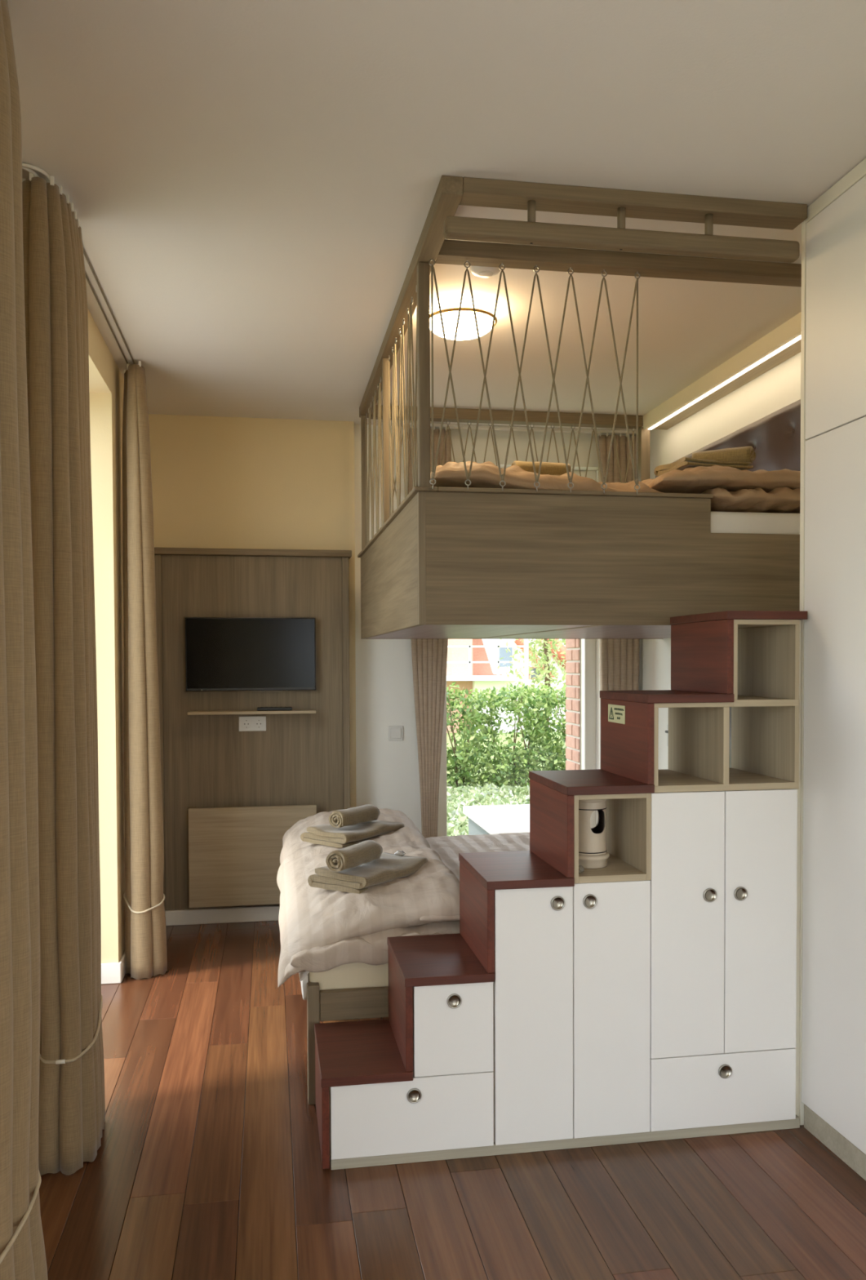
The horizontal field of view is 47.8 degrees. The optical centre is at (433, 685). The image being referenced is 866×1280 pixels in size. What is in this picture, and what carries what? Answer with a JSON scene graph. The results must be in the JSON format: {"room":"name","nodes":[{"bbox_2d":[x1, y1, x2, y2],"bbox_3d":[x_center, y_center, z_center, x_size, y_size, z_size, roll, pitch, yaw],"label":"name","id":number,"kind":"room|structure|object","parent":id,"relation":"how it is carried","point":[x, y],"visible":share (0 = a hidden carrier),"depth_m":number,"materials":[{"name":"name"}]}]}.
{"room":"bedroom","nodes":[
{"label":"bedroom","id":0,"kind":"room"},
{"bbox_2d":[88,309,125,963],"bbox_3d":[-1.096,0.002,1.515,0.340,2.730,8.350,0,1,-10],"label":"wall","id":1,"kind":"structure","parent":0,"point":[106,380],"depth_m":4.24,"materials":[{"name":"paint"}]},
{"bbox_2d":[101,962,121,984],"bbox_3d":[-1.497,1.257,4.244,0.272,0.090,0.013,0,1,-10],"label":"baseboard","id":2,"kind":"object","parent":1,"relation":"attached to","point":[111,973],"visible":0.42,"depth_m":4.25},
{"bbox_2d":[119,951,125,981],"bbox_3d":[-1.454,1.243,4.781,0.012,0.090,1.030,0,1,-10],"label":"baseboard","id":3,"kind":"structure","parent":1,"relation":"attached to","point":[122,961],"depth_m":4.33,"materials":[{"name":"white wood"}]},
{"bbox_2d":[148,413,356,808],"bbox_3d":[-1.026,-0.098,5.551,1.135,2.730,0.410,0,1,-10],"label":"wall","id":4,"kind":"structure","parent":0,"point":[218,482],"depth_m":5.33,"materials":[{"name":"yellow paint"}]},
{"bbox_2d":[154,547,351,925],"bbox_3d":[-0.973,0.272,5.290,1.067,2.003,0.137,0,1,-10],"label":"wall panel","id":5,"kind":"object","parent":4,"relation":"attached to","point":[206,762],"visible":0.56,"depth_m":5.24,"materials":[{"name":"brown wood"}]},
{"bbox_2d":[184,617,315,691],"bbox_3d":[-0.971,-0.166,5.216,0.684,0.392,0.055,0,1,-10],"label":"television","id":6,"kind":"object","parent":5,"relation":"attached to","point":[223,654],"visible":1,"depth_m":5.19,"materials":[{"name":"black plastic"}]},
{"bbox_2d":[187,709,315,715],"bbox_3d":[-0.958,0.142,5.185,0.663,0.016,0.134,0,1,-10],"label":"wall shelf","id":7,"kind":"object","parent":5,"relation":"attached to","point":[293,711],"visible":1,"depth_m":5.13,"materials":[{"name":"brown wood"}]},
{"bbox_2d":[257,706,292,711],"bbox_3d":[-0.842,0.123,5.192,0.185,0.020,0.040,0,1,-10],"label":"remote control","id":8,"kind":"object","parent":7,"relation":"on","point":[259,708],"visible":1,"depth_m":5.17,"materials":[{"name":"black plastic"}]},
{"bbox_2d":[188,804,316,907],"bbox_3d":[-0.961,0.906,5.228,0.670,0.523,0.084,0,1,-10],"label":"folding table","id":9,"kind":"object","parent":5,"relation":"attached to","point":[234,853],"visible":0.77,"depth_m":5.17,"materials":[{"name":"brown wood"}]},
{"bbox_2d":[239,715,266,731],"bbox_3d":[-0.970,0.206,5.247,0.144,0.079,0.012,0,1,-10],"label":"double socket","id":10,"kind":"object","parent":5,"relation":"attached to","point":[258,723],"visible":1,"depth_m":5.24,"materials":[{"name":"white plastic"}]},
{"bbox_2d":[7,0,865,431],"bbox_3d":[0.432,-1.500,1.736,3.450,0.250,8.350,0,1,-10],"label":"ceiling","id":11,"kind":"structure","parent":0,"point":[251,185],"depth_m":2.56,"materials":[{"name":"paint"}]},
{"bbox_2d":[22,162,135,364],"bbox_3d":[-1.236,-1.405,3.512,0.107,0.011,1.880,0,1,-10],"label":"track","id":12,"kind":"object","parent":11,"relation":"attached to","point":[26,166],"visible":0.37,"depth_m":3.43,"materials":[{"name":"white metal"}]},
{"bbox_2d":[22,172,105,1175],"bbox_3d":[-1.059,-0.026,2.807,0.179,2.722,0.353,0,1,-10],"label":"curtain","id":13,"kind":"object","parent":12,"relation":"hanging from","point":[72,1100],"visible":0.94,"depth_m":2.67,"materials":[{"name":"fabric"}]},
{"bbox_2d":[122,360,167,979],"bbox_3d":[-1.318,-0.064,4.361,0.209,2.723,0.168,0,2,20],"label":"curtain","id":14,"kind":"object","parent":12,"relation":"hanging from","point":[145,930],"visible":1,"depth_m":4.31,"materials":[{"name":"fabric"}]},
{"bbox_2d":[429,298,497,340],"bbox_3d":[0.106,-1.371,3.697,0.275,0.100,0.275,0,1,-10],"label":"ceiling lamp","id":15,"kind":"object","parent":11,"relation":"attached to","point":[467,330],"visible":0.84,"depth_m":3.61,"materials":[{"name":"white glass"}]},
{"bbox_2d":[470,266,501,278],"bbox_3d":[0.177,-1.393,3.277,0.104,0.036,0.104,0,1,-10],"label":"smoke detector","id":16,"kind":"object","parent":11,"relation":"attached to","point":[482,272],"visible":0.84,"depth_m":3.26,"materials":[{"name":"white plastic"}]},
{"bbox_2d":[394,422,635,435],"bbox_3d":[0.496,-1.460,5.556,1.440,0.017,0.040,0,1,-10],"label":"track","id":17,"kind":"object","parent":11,"relation":"attached to","point":[436,425],"visible":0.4,"depth_m":5.55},
{"bbox_2d":[408,426,451,838],"bbox_3d":[-0.014,-0.095,5.500,0.247,2.718,0.067,0,1,-10],"label":"curtain","id":18,"kind":"object","parent":17,"relation":"hanging from","point":[429,656],"visible":0.39,"depth_m":5.48,"materials":[{"name":"brown fabric"}]},
{"bbox_2d":[598,432,639,690],"bbox_3d":[1.084,-0.103,5.683,0.240,2.718,0.066,0,1,-10],"label":"curtain","id":19,"kind":"object","parent":17,"relation":"hanging from","point":[619,659],"visible":0.16,"depth_m":5.65,"materials":[{"name":"beige fabric"}]},
{"bbox_2d":[643,311,800,430],"bbox_3d":[1.368,-1.404,4.357,0.135,0.078,1.934,0,1,-10],"label":"wall light recess","id":20,"kind":"object","parent":11,"relation":"attached to","point":[782,343],"visible":0.6,"depth_m":4.36,"materials":[{"name":"white"}]},
{"bbox_3d":[-0.645,-1.327,0.276,0.010,0.009,3.420,0,1,-10],"label":"track","id":21,"kind":"object","parent":11,"relation":"attached to","visible":0},
{"bbox_2d":[0,0,48,1279],"bbox_3d":[-0.820,0.000,1.704,0.171,2.723,0.713,0,1,-10],"label":"curtain","id":22,"kind":"object","parent":21,"relation":"hanging from","point":[22,1246],"visible":1,"depth_m":1.83,"materials":[{"name":"fabric"}]},
{"bbox_2d":[39,920,865,1279],"bbox_3d":[0.444,1.414,1.807,3.450,0.120,8.350,0,1,-10],"label":"floor","id":23,"kind":"structure","parent":0,"point":[207,1165],"depth_m":2.59,"materials":[{"name":"brown wood"}]},
{"bbox_2d":[306,981,388,1104],"bbox_3d":[0.415,1.108,4.141,1.949,0.378,1.825,0,1,-10],"label":"frame","id":24,"kind":"object","parent":23,"relation":"on","point":[372,1002],"visible":0.1,"depth_m":3.10,"materials":[{"name":"brown wood"}]},
{"bbox_2d":[307,962,388,990],"bbox_3d":[0.405,0.890,4.136,1.917,0.144,1.761,0,1,-10],"label":"mattress","id":25,"kind":"object","parent":24,"relation":"on","point":[355,975],"visible":0.02,"depth_m":3.13,"materials":[{"name":"beige fabric"}]},
{"bbox_2d":[298,970,309,999],"bbox_3d":[-0.508,0.925,3.952,0.122,0.200,1.718,0,1,-10],"label":"fitted sheet","id":26,"kind":"object","parent":25,"relation":"on","point":[304,976],"visible":0.09,"depth_m":3.11,"materials":[{"name":"white fabric"}]},
{"bbox_2d":[276,808,459,986],"bbox_3d":[-0.296,0.762,3.956,0.674,0.332,1.752,0,1,-10],"label":"duvet","id":27,"kind":"object","parent":25,"relation":"on","point":[322,930],"visible":0.77,"depth_m":3.21,"materials":[{"name":"fabric"}]},
{"bbox_2d":[300,820,404,848],"bbox_3d":[-0.331,0.610,4.097,0.264,0.069,0.376,1,2,40],"label":"folded towel","id":28,"kind":"object","parent":27,"relation":"on","point":[322,834],"visible":0.88,"depth_m":3.99,"materials":[{"name":"beige fabric"}]},
{"bbox_2d":[328,804,380,827],"bbox_3d":[-0.328,0.544,4.075,0.088,0.074,0.245,1,2,35],"label":"rolled towel","id":29,"kind":"object","parent":28,"relation":"on","point":[368,812],"visible":1,"depth_m":4.02,"materials":[{"name":"beige fabric"}]},
{"bbox_2d":[307,852,427,893],"bbox_3d":[-0.223,0.655,3.447,0.268,0.070,0.384,1,2,36],"label":"folded towel","id":30,"kind":"object","parent":27,"relation":"on","point":[389,867],"visible":0.88,"depth_m":3.33,"materials":[{"name":"beige fabric"}]},
{"bbox_2d":[325,840,382,871],"bbox_3d":[-0.271,0.587,3.377,0.090,0.074,0.245,1,2,29],"label":"rolled towel","id":31,"kind":"object","parent":30,"relation":"on","point":[366,851],"visible":1,"depth_m":3.31,"materials":[{"name":"beige fabric"}]},
{"bbox_2d":[394,849,405,856],"bbox_3d":[-0.121,0.612,3.568,0.038,0.024,0.026,0,1,15],"label":"soap","id":32,"kind":"object","parent":30,"relation":"on","point":[400,853],"visible":1,"depth_m":3.56,"materials":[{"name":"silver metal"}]},
{"bbox_2d":[425,832,529,880],"bbox_3d":[0.414,0.786,4.132,1.092,0.071,1.726,0,1,-10],"label":"duvet","id":33,"kind":"object","parent":25,"relation":"on","point":[448,847],"visible":0.09,"depth_m":4.61,"materials":[{"name":"fabric"}]},
{"bbox_2d":[314,610,807,1169],"bbox_3d":[0.366,0.554,2.969,1.432,1.543,0.414,0,1,-10],"label":"staircase","id":34,"kind":"structure","parent":23,"relation":"on","point":[651,993],"depth_m":2.83,"materials":[{"name":"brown wood"}]},
{"bbox_2d":[330,1071,493,1159],"bbox_3d":[-0.056,1.196,2.725,0.457,0.209,0.020,0,1,-10],"label":"drawer","id":35,"kind":"object","parent":34,"relation":"in","point":[424,1113],"depth_m":2.72,"materials":[{"name":"white laminate"}]},
{"bbox_2d":[413,982,493,1077],"bbox_3d":[0.057,0.960,2.739,0.225,0.256,0.020,0,1,-10],"label":"drawer","id":36,"kind":"object","parent":34,"relation":"in","point":[453,1022],"depth_m":2.73,"materials":[{"name":"white laminate"}]},
{"bbox_2d":[578,865,584,872],"bbox_3d":[0.426,0.532,2.828,0.024,0.021,0.024,0,1,-10],"label":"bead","id":37,"kind":"object","parent":34,"relation":"on","point":[581,869],"visible":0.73,"depth_m":2.82},
{"bbox_2d":[578,799,609,868],"bbox_3d":[0.468,0.435,2.929,0.120,0.208,0.120,0,1,-10],"label":"burner","id":38,"kind":"object","parent":34,"relation":"on","point":[593,854],"visible":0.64,"depth_m":2.88,"materials":[{"name":"ceramic"}]},
{"bbox_2d":[578,799,606,802],"bbox_3d":[0.468,0.338,2.927,0.104,0.012,0.104,0,1,-10],"label":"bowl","id":39,"kind":"object","parent":38,"relation":"on","point":[591,800],"depth_m":2.88,"materials":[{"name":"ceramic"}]},
{"bbox_2d":[578,793,646,799],"bbox_3d":[0.480,0.312,2.986,0.202,0.014,0.401,0,1,-10],"label":"cubby shelf","id":40,"kind":"object","parent":34,"relation":"attached to","point":[581,796],"depth_m":2.79,"materials":[{"name":"brown wood"}]},
{"bbox_2d":[578,852,646,883],"bbox_3d":[0.481,0.548,2.991,0.202,0.019,0.401,0,1,-10],"label":"cubby shelf","id":41,"kind":"object","parent":34,"relation":"attached to","point":[620,868],"depth_m":2.82,"materials":[{"name":"brown wood"}]},
{"bbox_2d":[608,703,625,724],"bbox_3d":[0.571,0.089,3.042,0.003,0.056,0.148,0,1,-10],"label":"sign","id":42,"kind":"object","parent":34,"relation":"attached to","point":[616,713],"visible":1,"depth_m":3.04,"materials":[{"name":"yellow paper"}]},
{"bbox_2d":[653,702,733,707],"bbox_3d":[0.721,0.052,3.020,0.242,0.014,0.401,0,1,-10],"label":"cubby shelf","id":43,"kind":"object","parent":34,"relation":"attached to","point":[656,704],"depth_m":2.82,"materials":[{"name":"brown wood"}]},
{"bbox_2d":[649,1048,795,1131],"bbox_3d":[0.855,1.188,2.878,0.454,0.211,0.020,0,1,-10],"label":"drawer","id":44,"kind":"object","parent":34,"relation":"in","point":[721,1089],"depth_m":2.87,"materials":[{"name":"white laminate"}]},
{"bbox_2d":[654,768,799,792],"bbox_3d":[0.825,0.292,3.043,0.452,0.020,0.401,0,1,-10],"label":"cubby shelf","id":45,"kind":"object","parent":34,"relation":"attached to","point":[669,780],"depth_m":2.88,"materials":[{"name":"brown wood"}]},
{"bbox_2d":[733,695,799,706],"bbox_3d":[0.943,0.047,3.057,0.209,0.020,0.401,0,1,-10],"label":"cubby shelf","id":46,"kind":"object","parent":34,"relation":"attached to","point":[738,700],"depth_m":2.87,"materials":[{"name":"brown wood"}]},
{"bbox_2d":[733,619,799,628],"bbox_3d":[0.942,-0.190,3.051,0.209,0.014,0.401,0,1,-10],"label":"cubby shelf","id":47,"kind":"object","parent":34,"relation":"attached to","point":[738,624],"depth_m":2.87,"materials":[{"name":"brown wood"}]},
{"bbox_2d":[799,158,865,1180],"bbox_3d":[1.581,-0.013,1.787,0.581,2.726,2.400,0,1,-10],"label":"wardrobe","id":48,"kind":"object","parent":23,"relation":"on","point":[833,963],"visible":0.91,"depth_m":2.74,"materials":[{"name":"beige laminate"}]},
{"bbox_2d":[354,424,635,836],"bbox_3d":[0.513,-0.110,5.774,1.975,2.730,0.220,0,1,-10],"label":"wall","id":49,"kind":"structure","parent":0,"point":[388,774],"depth_m":5.55,"materials":[{"name":"white paint"}]},
{"bbox_2d":[388,725,403,740],"bbox_3d":[-0.211,0.271,5.541,0.084,0.084,0.016,0,1,-10],"label":"light switch","id":50,"kind":"object","parent":49,"relation":"attached to","point":[395,732],"visible":1,"depth_m":5.54,"materials":[{"name":"white plastic"}]},
{"bbox_2d":[438,470,595,836],"bbox_3d":[0.488,-0.010,5.797,0.980,2.530,0.070,0,1,-10],"label":"window","id":51,"kind":"structure","parent":49,"relation":"in","point":[588,646],"depth_m":5.84,"materials":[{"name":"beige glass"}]},
{"bbox_2d":[565,639,581,769],"bbox_3d":[1.156,-0.081,6.131,0.590,2.850,0.270,0,1,-10],"label":"brick","id":52,"kind":"object","parent":49,"relation":"attached to","point":[573,651],"visible":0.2,"depth_m":6.06,"materials":[{"name":"brick"}]},
{"bbox_2d":[638,351,800,769],"bbox_3d":[2.020,-0.019,1.860,0.300,2.730,8.000,0,1,-10],"label":"wall","id":53,"kind":"structure","parent":0,"point":[779,387],"depth_m":4.89,"materials":[{"name":"white paint"}]},
{"bbox_2d":[357,175,807,639],"bbox_3d":[0.638,-0.827,4.048,1.683,1.210,2.490,0,1,-10],"label":"bed","id":54,"kind":"object","parent":53,"relation":"attached to","point":[448,562],"visible":0.97,"depth_m":3.22,"materials":[{"name":"brown wood"}]},
{"bbox_2d":[364,377,382,544],"bbox_3d":[-0.270,-1.032,4.611,0.014,0.735,0.891,0,1,-10],"label":"railing","id":55,"kind":"object","parent":54,"relation":"attached to","point":[373,466],"visible":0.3,"depth_m":4.65,"materials":[{"name":"fabric"}]},
{"bbox_2d":[387,284,417,516],"bbox_3d":[-0.108,-1.009,3.650,0.014,0.735,0.901,0,1,-10],"label":"railing","id":56,"kind":"object","parent":54,"relation":"attached to","point":[410,327],"visible":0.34,"depth_m":3.67,"materials":[{"name":"fabric"}]},
{"bbox_2d":[393,419,635,497],"bbox_3d":[0.419,-1.047,5.218,1.391,0.729,0.015,0,1,-10],"label":"railing","id":57,"kind":"object","parent":54,"relation":"attached to","point":[448,427],"visible":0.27,"depth_m":5.24,"materials":[{"name":"fabric"}]},
{"bbox_2d":[428,258,640,493],"bbox_3d":[0.336,-1.000,3.169,0.707,0.738,0.015,0,1,-10],"label":"railing","id":58,"kind":"object","parent":54,"relation":"attached to","point":[587,371],"visible":1,"depth_m":3.17,"materials":[{"name":"fabric"}]},
{"bbox_2d":[711,511,799,534],"bbox_3d":[0.575,-0.547,4.264,1.527,0.146,1.947,0,1,-10],"label":"mattress","id":59,"kind":"object","parent":54,"relation":"on","point":[747,522],"visible":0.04,"depth_m":3.37,"materials":[{"name":"white fabric"}]},
{"bbox_2d":[430,461,663,493],"bbox_3d":[0.270,-0.713,4.046,0.835,0.203,1.620,0,1,-10],"label":"duvet","id":60,"kind":"object","parent":59,"relation":"on","point":[451,474],"visible":0.18,"depth_m":3.26,"materials":[{"name":"beige fabric"}]},
{"bbox_3d":[0.399,-0.775,3.722,0.346,0.040,0.291,0,1,-10],"label":"folded towel","id":61,"kind":"object","parent":60,"relation":"on","visible":0},
{"bbox_2d":[511,460,570,475],"bbox_3d":[0.416,-0.828,3.767,0.230,0.075,0.082,-1,1,-13],"label":"rolled towel","id":62,"kind":"object","parent":61,"relation":"on","point":[547,468],"visible":0.46,"depth_m":3.73,"materials":[{"name":"beige fabric"}]},
{"bbox_2d":[641,464,799,513],"bbox_3d":[1.040,-0.707,3.912,0.737,0.203,1.220,0,1,-10],"label":"duvet","id":63,"kind":"object","parent":59,"relation":"on","point":[733,489],"visible":0.3,"depth_m":3.36,"materials":[{"name":"beige fabric"}]},
{"bbox_2d":[653,457,753,475],"bbox_3d":[0.981,-0.788,3.536,0.276,0.036,0.231,-1,1,-17],"label":"folded towel","id":64,"kind":"object","parent":63,"relation":"on","point":[683,463],"visible":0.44,"depth_m":3.46,"materials":[{"name":"beige fabric"}]},
{"bbox_2d":[691,445,755,464],"bbox_3d":[1.061,-0.831,3.569,0.220,0.072,0.078,1,2,31],"label":"rolled towel","id":65,"kind":"object","parent":64,"relation":"on","point":[741,454],"visible":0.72,"depth_m":3.53,"materials":[{"name":"beige fabric"}]},
{"bbox_2d":[665,724,668,746],"bbox_3d":[1.285,0.275,5.284,0.022,0.120,0.120,0,1,-10],"label":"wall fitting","id":66,"kind":"object","parent":53,"relation":"attached to","point":[667,731],"visible":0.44,"depth_m":5.33,"materials":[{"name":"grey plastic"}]},
{"bbox_2d":[655,399,800,477],"bbox_3d":[1.385,-0.896,4.370,0.100,0.525,1.880,0,1,-10],"label":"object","id":67,"kind":"object","parent":53,"relation":"attached to","point":[775,438],"visible":0.17,"depth_m":4.01,"materials":[{"name":"leather"}]},
{"bbox_2d":[728,706,731,768],"bbox_3d":[1.456,0.426,4.084,0.076,0.835,1.250,0,1,-10],"label":"headboard","id":68,"kind":"object","parent":53,"relation":"attached to","point":[730,713],"visible":0.02,"depth_m":4.46,"materials":[{"name":"wood"}]},
{"label":"outside","id":69,"kind":"structure","parent":0,"visible":0},
{"bbox_2d":[446,731,566,832],"bbox_3d":[4.901,0.819,31.271,100.000,0.180,120.000,0,1,-10],"label":"garden","id":70,"kind":"object","parent":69,"point":[504,736],"depth_m":17.86,"materials":[{"name":"plant"}]},
{"bbox_2d":[446,782,529,835],"bbox_3d":[1.820,1.204,9.159,5.497,0.249,4.689,0,1,-10],"label":"ground cover","id":71,"kind":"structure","parent":70,"relation":"on","point":[476,793],"depth_m":10.25,"materials":[{"name":"green plant"}]},
{"bbox_2d":[462,804,529,835],"bbox_3d":[1.261,1.132,6.984,1.900,0.422,1.180,0,1,-10],"label":"concrete block","id":72,"kind":"object","parent":70,"relation":"on","point":[495,819],"visible":0.2,"depth_m":6.92,"materials":[{"name":"concrete"}]},
{"bbox_2d":[446,681,566,787],"bbox_3d":[1.704,0.589,11.917,5.371,1.302,0.988,0,1,-10],"label":"hedge","id":73,"kind":"object","parent":70,"relation":"on","point":[462,760],"visible":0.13,"depth_m":11.54,"materials":[{"name":"green plant"}]},
{"bbox_2d":[446,639,566,733],"bbox_3d":[0.824,-2.091,22.189,6.000,6.120,4.420,0,1,-10],"label":"building","id":74,"kind":"structure","parent":70,"relation":"on","point":[473,664],"depth_m":20.79,"materials":[{"name":"white brick"}]},
{"bbox_2d":[524,639,528,749],"bbox_3d":[1.525,-0.770,15.959,0.240,3.780,0.240,0,1,-10],"label":"lamp post","id":75,"kind":"object","parent":70,"relation":"on","point":[526,641],"visible":0.05,"depth_m":15.94,"materials":[{"name":"white metal"}]},
{"bbox_2d":[497,639,566,740],"bbox_3d":[1.936,-0.587,17.106,2.036,3.359,2.619,0,1,-10],"label":"tree","id":76,"kind":"object","parent":70,"relation":"on","point":[545,650],"visible":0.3,"depth_m":17.00,"materials":[{"name":"green plant"}]},
{"bbox_2d":[502,639,566,679],"bbox_3d":[4.097,-1.729,29.290,5.000,5.020,5.520,0,1,-10],"label":"gabled house","id":77,"kind":"structure","parent":70,"relation":"on","point":[517,642],"depth_m":26.75,"materials":[{"name":"tile"}]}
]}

